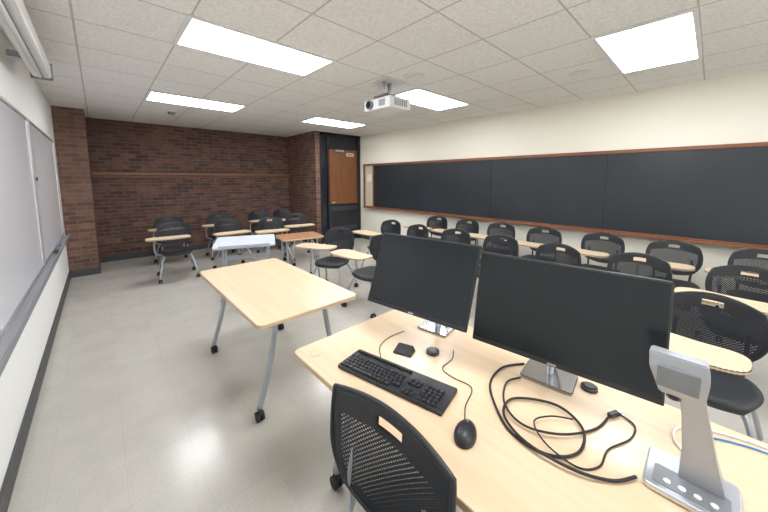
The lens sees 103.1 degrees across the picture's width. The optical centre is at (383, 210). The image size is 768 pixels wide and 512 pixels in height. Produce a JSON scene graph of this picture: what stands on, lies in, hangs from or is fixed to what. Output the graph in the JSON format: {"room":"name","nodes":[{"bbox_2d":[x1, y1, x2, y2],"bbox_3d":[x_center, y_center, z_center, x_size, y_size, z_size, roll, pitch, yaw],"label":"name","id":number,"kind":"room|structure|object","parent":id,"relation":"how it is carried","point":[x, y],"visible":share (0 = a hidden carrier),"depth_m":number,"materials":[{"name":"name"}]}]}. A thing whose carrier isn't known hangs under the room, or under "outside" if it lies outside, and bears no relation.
{"room":"classroom","nodes":[
{"label":"classroom","id":0,"kind":"room"},
{"bbox_2d":[0,27,68,489],"bbox_3d":[-2.248,0.065,1.679,0.120,2.720,10.540,-6,8,-43],"label":"wall","id":1,"kind":"structure","parent":0,"point":[17,87],"depth_m":2.37,"materials":[{"name":"white paint"}]},
{"bbox_2d":[0,0,53,80],"bbox_3d":[-2.020,-1.119,1.563,0.216,0.172,3.145,-6,8,-43],"label":"case","id":2,"kind":"object","parent":1,"relation":"attached to","point":[15,20],"visible":1,"depth_m":1.98,"materials":[{"name":"white plastic"}]},
{"bbox_2d":[0,95,69,376],"bbox_3d":[-2.986,-0.129,2.617,0.092,1.356,4.702,-6,8,-43],"label":"whiteboard","id":3,"kind":"object","parent":1,"relation":"attached to","point":[33,239],"visible":1,"depth_m":2.24,"materials":[{"name":"metal"}]},
{"bbox_2d":[0,271,70,511],"bbox_3d":[-1.892,1.390,1.534,0.015,0.115,9.400,-6,8,-43],"label":"baseboard","id":4,"kind":"structure","parent":1,"relation":"attached to","point":[10,477],"depth_m":1.93,"materials":[{"name":"rubber"}]},
{"bbox_2d":[51,105,98,270],"bbox_3d":[-5.278,-0.312,5.261,0.360,2.720,0.900,-6,8,-43],"label":"wall","id":5,"kind":"structure","parent":0,"point":[69,124],"depth_m":4.92,"materials":[{"name":"red brick"}]},
{"bbox_2d":[85,117,288,256],"bbox_3d":[-3.710,-0.537,7.409,5.600,2.720,0.120,-6,8,-43],"label":"wall","id":6,"kind":"structure","parent":0,"point":[125,209],"depth_m":6.55,"materials":[{"name":"brick"}]},
{"bbox_2d":[91,172,289,177],"bbox_3d":[-3.994,-0.803,6.950,3.860,0.105,0.120,-6,8,-43],"label":"trim rail","id":7,"kind":"object","parent":6,"relation":"attached to","point":[94,174],"visible":1,"depth_m":6.57,"materials":[{"name":"brown wood"}]},
{"bbox_2d":[70,233,321,277],"bbox_3d":[-3.618,0.866,6.540,4.342,0.110,1.484,-6,8,-43],"label":"baseboard","id":8,"kind":"structure","parent":6,"relation":"attached to","point":[200,246],"depth_m":6.04,"materials":[{"name":"rubber"}]},
{"bbox_2d":[287,131,320,240],"bbox_3d":[-2.075,-0.583,7.844,0.110,2.720,1.470,-6,8,-43],"label":"wall pier","id":9,"kind":"object","parent":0,"point":[303,151],"visible":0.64,"depth_m":7.61,"materials":[{"name":"red brick"}]},
{"bbox_2d":[0,0,767,136],"bbox_3d":[-0.157,-1.541,3.472,5.900,0.100,10.600,-6,8,-43],"label":"ceiling","id":10,"kind":"structure","parent":0,"point":[105,56],"depth_m":2.78,"materials":[{"name":"tile"}]},
{"bbox_2d":[166,110,176,114],"bbox_3d":[-3.519,-1.630,5.053,0.150,0.055,0.150,-6,8,-43],"label":"smoke detector","id":11,"kind":"object","parent":10,"relation":"attached to","point":[171,112],"visible":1,"depth_m":5.01,"materials":[{"name":"white plastic"}]},
{"bbox_2d":[144,90,246,112],"bbox_3d":[-2.739,-1.589,4.482,1.200,0.016,0.600,-6,8,-43],"label":"ceiling light","id":12,"kind":"object","parent":10,"relation":"in","point":[156,96],"depth_m":4.39,"materials":[{"name":"white plastic"}]},
{"bbox_2d":[173,14,335,76],"bbox_3d":[-1.097,-1.402,2.701,1.200,0.016,0.600,-6,8,-43],"label":"ceiling light","id":13,"kind":"object","parent":10,"relation":"in","point":[196,33],"depth_m":2.59,"materials":[{"name":"white plastic"}]},
{"bbox_2d":[300,116,366,128],"bbox_3d":[-0.984,-1.760,6.110,1.200,0.016,0.600,-6,8,-43],"label":"ceiling light","id":14,"kind":"object","parent":10,"relation":"in","point":[315,120],"depth_m":6.03,"materials":[{"name":"white plastic"}]},
{"bbox_2d":[364,76,409,115],"bbox_3d":[0.025,-1.328,3.538,0.375,0.338,0.444,-6,8,-43],"label":"ceiling projector","id":15,"kind":"object","parent":10,"relation":"hanging from","point":[385,104],"depth_m":3.47,"materials":[{"name":"white plastic"}]},
{"bbox_2d":[403,73,423,80],"bbox_3d":[0.327,-1.473,3.355,0.230,0.012,0.230,-6,8,-43],"label":"ceiling speaker","id":16,"kind":"object","parent":10,"relation":"in","point":[411,76],"depth_m":3.33},
{"bbox_2d":[393,87,470,110],"bbox_3d":[0.653,-1.577,4.365,1.200,0.016,0.600,-6,8,-43],"label":"ceiling light","id":17,"kind":"object","parent":10,"relation":"in","point":[417,96],"depth_m":4.28,"materials":[{"name":"white plastic"}]},
{"bbox_2d":[568,70,593,77],"bbox_3d":[2.100,-1.463,3.259,0.230,0.012,0.230,-6,8,-43],"label":"ceiling speaker","id":18,"kind":"object","parent":10,"relation":"in","point":[581,73],"depth_m":3.23},
{"bbox_2d":[591,7,702,73],"bbox_3d":[2.289,-1.393,2.619,1.200,0.016,0.600,-6,8,-43],"label":"ceiling light","id":19,"kind":"object","parent":10,"relation":"in","point":[675,38],"depth_m":2.51,"materials":[{"name":"white plastic"}]},
{"bbox_2d":[7,238,767,511],"bbox_3d":[-0.157,1.263,3.767,5.900,0.100,10.600,-6,8,-43],"label":"floor","id":20,"kind":"structure","parent":0,"point":[135,410],"depth_m":2.19,"materials":[{"name":"plastic"}]},
{"bbox_2d":[148,216,191,267],"bbox_3d":[-4.052,0.560,5.761,0.708,0.880,0.673,6,8,44],"label":"chair","id":21,"kind":"object","parent":20,"relation":"on","point":[161,220],"visible":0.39,"depth_m":5.91,"materials":[{"name":"grey plastic"}]},
{"bbox_2d":[145,222,199,283],"bbox_3d":[-3.409,0.650,4.913,0.673,0.880,0.708,-5,8,-39],"label":"chair","id":22,"kind":"object","parent":20,"relation":"on","point":[161,228],"visible":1,"depth_m":5.04,"materials":[{"name":"grey plastic"}]},
{"bbox_2d":[201,213,240,260],"bbox_3d":[-3.371,0.509,6.252,0.673,0.880,0.708,-5,8,-40],"label":"chair","id":23,"kind":"object","parent":20,"relation":"on","point":[209,225],"visible":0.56,"depth_m":6.38,"materials":[{"name":"grey plastic"}]},
{"bbox_2d":[213,218,254,268],"bbox_3d":[-2.677,0.604,5.348,0.708,0.880,0.673,5,8,42],"label":"chair","id":24,"kind":"object","parent":20,"relation":"on","point":[232,230],"visible":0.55,"depth_m":5.48,"materials":[{"name":"grey plastic"}]},
{"bbox_2d":[212,234,274,302],"bbox_3d":[-1.868,0.772,4.159,0.740,0.795,0.539,-2,6,-21],"label":"table","id":25,"kind":"object","parent":20,"relation":"on","point":[266,240],"visible":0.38,"depth_m":4.09,"materials":[{"name":"grey laminate"}]},
{"bbox_2d":[248,210,280,252],"bbox_3d":[-2.762,0.443,6.875,0.708,0.880,0.673,6,8,43],"label":"chair","id":26,"kind":"object","parent":20,"relation":"on","point":[252,222],"visible":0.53,"depth_m":7.03,"materials":[{"name":"grey plastic"}]},
{"bbox_2d":[255,217,295,265],"bbox_3d":[-2.032,0.582,5.556,0.673,0.880,0.708,-5,7,-37],"label":"chair","id":27,"kind":"object","parent":20,"relation":"on","point":[272,229],"visible":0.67,"depth_m":5.72,"materials":[{"name":"grey plastic"}]},
{"bbox_2d":[200,258,355,422],"bbox_3d":[-0.964,0.963,2.607,0.740,0.740,1.470,-6,8,-43],"label":"table","id":28,"kind":"object","parent":20,"relation":"on","point":[272,292],"visible":0.91,"depth_m":2.32,"materials":[{"name":"brown wood"}]},
{"bbox_2d":[273,209,302,243],"bbox_3d":[-2.281,0.424,7.054,0.673,0.880,0.708,-6,8,-43],"label":"chair","id":29,"kind":"object","parent":20,"relation":"on","point":[285,211],"visible":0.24,"depth_m":7.29,"materials":[{"name":"grey plastic"}]},
{"bbox_2d":[275,231,323,276],"bbox_3d":[-1.296,0.741,4.719,0.620,0.740,0.500,-4,7,-33],"label":"side table","id":30,"kind":"object","parent":20,"relation":"on","point":[286,238],"visible":0.62,"depth_m":4.66,"materials":[{"name":"brown laminate"}]},
{"bbox_2d":[284,213,316,261],"bbox_3d":[-1.724,0.517,6.173,0.673,0.880,0.708,-4,7,-35],"label":"chair","id":31,"kind":"object","parent":20,"relation":"on","point":[303,225],"visible":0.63,"depth_m":6.38,"materials":[{"name":"grey plastic"}]},
{"bbox_2d":[295,227,357,286],"bbox_3d":[-0.807,0.713,4.314,0.673,0.880,0.708,2,6,19],"label":"chair","id":32,"kind":"object","parent":20,"relation":"on","point":[331,262],"visible":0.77,"depth_m":4.43,"materials":[{"name":"grey plastic"}]},
{"bbox_2d":[330,234,383,317],"bbox_3d":[-0.229,0.764,3.821,0.673,0.880,0.708,5,8,41],"label":"chair","id":33,"kind":"object","parent":20,"relation":"on","point":[364,273],"visible":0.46,"depth_m":3.79,"materials":[{"name":"grey plastic"}]},
{"bbox_2d":[352,219,400,267],"bbox_3d":[-0.116,0.611,5.278,0.673,0.880,0.708,6,8,45],"label":"chair","id":34,"kind":"object","parent":20,"relation":"on","point":[387,226],"visible":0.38,"depth_m":5.37,"materials":[{"name":"grey plastic"}]},
{"bbox_2d":[330,383,456,511],"bbox_3d":[-0.176,1.081,0.808,0.581,0.880,0.546,-6,8,-45],"label":"chair","id":35,"kind":"object","parent":20,"relation":"on","point":[363,407],"visible":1,"depth_m":0.98,"materials":[{"name":"grey plastic"}]},
{"bbox_2d":[407,224,428,238],"bbox_3d":[0.281,0.666,4.752,0.708,0.880,0.673,-5,8,-38],"label":"chair","id":36,"kind":"object","parent":20,"relation":"on","point":[413,230],"visible":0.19,"depth_m":4.91,"materials":[{"name":"grey plastic"}]},
{"bbox_2d":[403,216,447,239],"bbox_3d":[0.803,0.550,5.859,0.673,0.880,0.708,6,8,45],"label":"chair","id":37,"kind":"object","parent":20,"relation":"on","point":[433,219],"visible":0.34,"depth_m":6.02,"materials":[{"name":"grey plastic"}]},
{"bbox_2d":[430,219,479,265],"bbox_3d":[1.254,0.599,5.399,0.708,0.880,0.673,-5,8,-41],"label":"chair","id":38,"kind":"object","parent":20,"relation":"on","point":[461,224],"visible":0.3,"depth_m":5.48,"materials":[{"name":"grey plastic"}]},
{"bbox_2d":[441,228,470,243],"bbox_3d":[0.805,0.715,4.294,0.673,0.880,0.708,6,8,43],"label":"chair","id":39,"kind":"object","parent":20,"relation":"on","point":[446,234],"visible":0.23,"depth_m":4.47,"materials":[{"name":"grey plastic"}]},
{"bbox_2d":[469,222,514,251],"bbox_3d":[1.698,0.646,4.951,0.708,0.880,0.673,-6,8,-43],"label":"chair","id":40,"kind":"object","parent":20,"relation":"on","point":[490,230],"visible":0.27,"depth_m":5.07,"materials":[{"name":"grey plastic"}]},
{"bbox_2d":[477,234,518,277],"bbox_3d":[1.264,0.760,3.857,0.708,0.880,0.673,-5,8,-41],"label":"chair","id":41,"kind":"object","parent":20,"relation":"on","point":[511,243],"visible":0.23,"depth_m":4.00,"materials":[{"name":"grey plastic"}]},
{"bbox_2d":[295,309,767,511],"bbox_3d":[0.535,1.113,1.147,0.880,0.746,1.970,-6,8,-43],"label":"desk","id":42,"kind":"object","parent":20,"relation":"on","point":[499,473],"visible":0.7,"depth_m":1.05,"materials":[{"name":"brown wood"}]},
{"bbox_2d":[338,349,456,415],"bbox_3d":[0.043,0.710,1.308,0.510,0.025,0.160,4,7,34],"label":"keyboard","id":43,"kind":"object","parent":42,"relation":"on","point":[433,395],"visible":1,"depth_m":1.27,"materials":[{"name":"black plastic"}]},
{"bbox_2d":[393,342,414,357],"bbox_3d":[0.100,0.686,1.514,0.098,0.029,0.067,3,7,27],"label":"stand","id":44,"kind":"object","parent":42,"relation":"on","point":[402,349],"visible":1,"depth_m":1.50,"materials":[{"name":"black plastic"}]},
{"bbox_2d":[367,233,481,336],"bbox_3d":[0.255,0.411,1.667,0.580,0.543,0.395,5,8,38],"label":"computer monitor","id":45,"kind":"object","parent":42,"relation":"on","point":[431,280],"visible":1,"depth_m":1.53,"materials":[{"name":"black plastic"}]},
{"bbox_2d":[426,347,438,355],"bbox_3d":[0.241,0.690,1.508,0.064,0.022,0.064,-6,8,-43],"label":"microphone","id":46,"kind":"object","parent":42,"relation":"on","point":[431,351],"visible":1,"depth_m":1.49,"materials":[{"name":"black plastic"}]},
{"bbox_2d":[442,350,471,418],"bbox_3d":[0.313,0.719,1.292,0.094,0.008,0.470,0,6,-2],"label":"cable","id":47,"kind":"object","parent":42,"relation":"on","point":[453,350],"visible":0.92,"depth_m":1.29,"materials":[{"name":"rubber"}]},
{"bbox_2d":[454,418,476,448],"bbox_3d":[0.273,0.733,1.021,0.072,0.038,0.120,3,7,27],"label":"computer mouse","id":48,"kind":"object","parent":42,"relation":"on","point":[465,434],"visible":1,"depth_m":0.99,"materials":[{"name":"black plastic"}]},
{"bbox_2d":[502,377,609,435],"bbox_3d":[0.594,0.732,1.122,0.274,0.018,0.338,-6,8,-43],"label":"cable","id":49,"kind":"object","parent":42,"relation":"on","point":[511,379],"visible":1,"depth_m":1.04,"materials":[{"name":"rubber"}]},
{"bbox_2d":[489,363,636,482],"bbox_3d":[0.547,0.732,1.121,0.278,0.019,0.558,-1,6,-8],"label":"cable","id":50,"kind":"object","parent":42,"relation":"on","point":[516,435],"visible":1,"depth_m":0.99,"materials":[{"name":"rubber"}]},
{"bbox_2d":[473,251,674,405],"bbox_3d":[0.731,0.462,1.262,0.640,0.527,0.281,5,8,40],"label":"computer monitor","id":51,"kind":"object","parent":42,"relation":"on","point":[569,321],"visible":1,"depth_m":1.14,"materials":[{"name":"black plastic"}]},
{"bbox_2d":[533,414,635,470],"bbox_3d":[0.694,0.745,1.002,0.370,0.019,0.197,-1,6,-5],"label":"charging cable","id":52,"kind":"object","parent":42,"relation":"on","point":[535,419],"visible":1,"depth_m":0.98,"materials":[{"name":"rubber"}]},
{"bbox_2d":[580,381,597,393],"bbox_3d":[0.840,0.719,1.248,0.060,0.018,0.060,-6,8,-43],"label":"puck","id":53,"kind":"object","parent":42,"relation":"on","point":[589,387],"visible":1,"depth_m":1.24,"materials":[{"name":"black plastic"}]},
{"bbox_2d":[607,410,621,418],"bbox_3d":[0.838,0.735,1.107,0.058,0.014,0.018,-2,6,-18],"label":"plug","id":54,"kind":"object","parent":42,"relation":"on","point":[615,413],"visible":1,"depth_m":1.10,"materials":[{"name":"black plastic"}]},
{"bbox_2d":[642,345,742,511],"bbox_3d":[0.844,0.584,0.832,0.170,0.375,0.203,-6,8,-43],"label":"camera","id":55,"kind":"object","parent":42,"relation":"on","point":[694,481],"visible":1,"depth_m":0.83,"materials":[{"name":"silver metal"}]},
{"bbox_2d":[672,426,767,449],"bbox_3d":[1.159,0.757,0.938,0.446,0.006,0.199,1,6,9],"label":"power cable","id":56,"kind":"object","parent":42,"relation":"on","point":[679,427],"visible":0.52,"depth_m":1.01,"materials":[{"name":"white plastic"}]},
{"bbox_2d":[713,437,767,479],"bbox_3d":[1.114,0.757,0.935,0.325,0.006,0.164,0,6,-4],"label":"cable","id":57,"kind":"object","parent":42,"relation":"on","point":[715,438],"visible":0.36,"depth_m":0.98,"materials":[{"name":"blue plastic"}]},
{"bbox_2d":[504,227,561,260],"bbox_3d":[2.154,0.700,4.430,0.673,0.880,0.708,6,8,43],"label":"chair","id":58,"kind":"object","parent":20,"relation":"on","point":[529,242],"visible":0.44,"depth_m":4.57,"materials":[{"name":"grey plastic"}]},
{"bbox_2d":[535,243,580,266],"bbox_3d":[1.668,0.818,3.307,0.708,0.880,0.673,-4,7,-36],"label":"chair","id":59,"kind":"object","parent":20,"relation":"on","point":[547,249],"visible":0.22,"depth_m":3.43,"materials":[{"name":"grey plastic"}]},
{"bbox_2d":[556,233,624,271],"bbox_3d":[2.647,0.751,3.943,0.708,0.880,0.673,-5,8,-41],"label":"chair","id":60,"kind":"object","parent":20,"relation":"on","point":[613,239],"visible":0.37,"depth_m":4.04,"materials":[{"name":"grey plastic"}]},
{"bbox_2d":[607,252,671,280],"bbox_3d":[2.225,0.868,2.840,0.673,0.880,0.708,6,8,45],"label":"chair","id":61,"kind":"object","parent":20,"relation":"on","point":[651,260],"visible":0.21,"depth_m":2.99,"materials":[{"name":"grey plastic"}]},
{"bbox_2d":[633,240,702,333],"bbox_3d":[3.123,0.806,3.428,0.673,0.880,0.708,6,8,45],"label":"chair","id":62,"kind":"object","parent":20,"relation":"on","point":[688,268],"visible":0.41,"depth_m":3.49,"materials":[{"name":"grey plastic"}]},
{"bbox_2d":[669,291,767,441],"bbox_3d":[1.780,0.976,1.809,0.708,0.880,0.673,-5,8,-39],"label":"chair","id":63,"kind":"object","parent":20,"relation":"on","point":[730,391],"visible":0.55,"depth_m":1.77,"materials":[{"name":"grey plastic"}]},
{"bbox_2d":[674,265,767,344],"bbox_3d":[2.748,0.913,2.405,0.708,0.880,0.673,-5,8,-41],"label":"chair","id":64,"kind":"object","parent":20,"relation":"on","point":[733,271],"visible":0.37,"depth_m":2.54,"materials":[{"name":"grey plastic"}]},
{"bbox_2d":[704,249,767,341],"bbox_3d":[3.585,0.854,2.969,0.708,0.880,0.673,-5,8,-42],"label":"chair","id":65,"kind":"object","parent":20,"relation":"on","point":[746,255],"visible":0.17,"depth_m":3.15,"materials":[{"name":"grey plastic"}]},
{"bbox_2d":[360,70,767,316],"bbox_3d":[1.935,-0.343,5.559,0.120,2.720,10.540,-6,8,-43],"label":"wall","id":66,"kind":"structure","parent":0,"point":[731,109],"depth_m":4.25,"materials":[{"name":"beige paint"}]},
{"bbox_2d":[319,131,360,243],"bbox_3d":[-1.109,-0.580,7.814,1.240,2.720,0.171,-6,8,-43],"label":"door","id":67,"kind":"structure","parent":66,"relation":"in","point":[340,186],"depth_m":7.76,"materials":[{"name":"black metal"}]},
{"bbox_2d":[361,235,719,312],"bbox_3d":[2.387,1.016,5.115,0.015,0.110,8.830,-6,8,-43],"label":"baseboard","id":68,"kind":"structure","parent":66,"relation":"attached to","point":[362,236],"depth_m":8.07,"materials":[{"name":"rubber"}]},
{"bbox_2d":[363,142,767,249],"bbox_3d":[2.386,-0.333,4.899,0.110,1.127,8.602,-6,8,-43],"label":"chalkboard","id":69,"kind":"object","parent":66,"relation":"attached to","point":[703,194],"visible":1,"depth_m":4.20,"materials":[{"name":"stone"}]}
]}

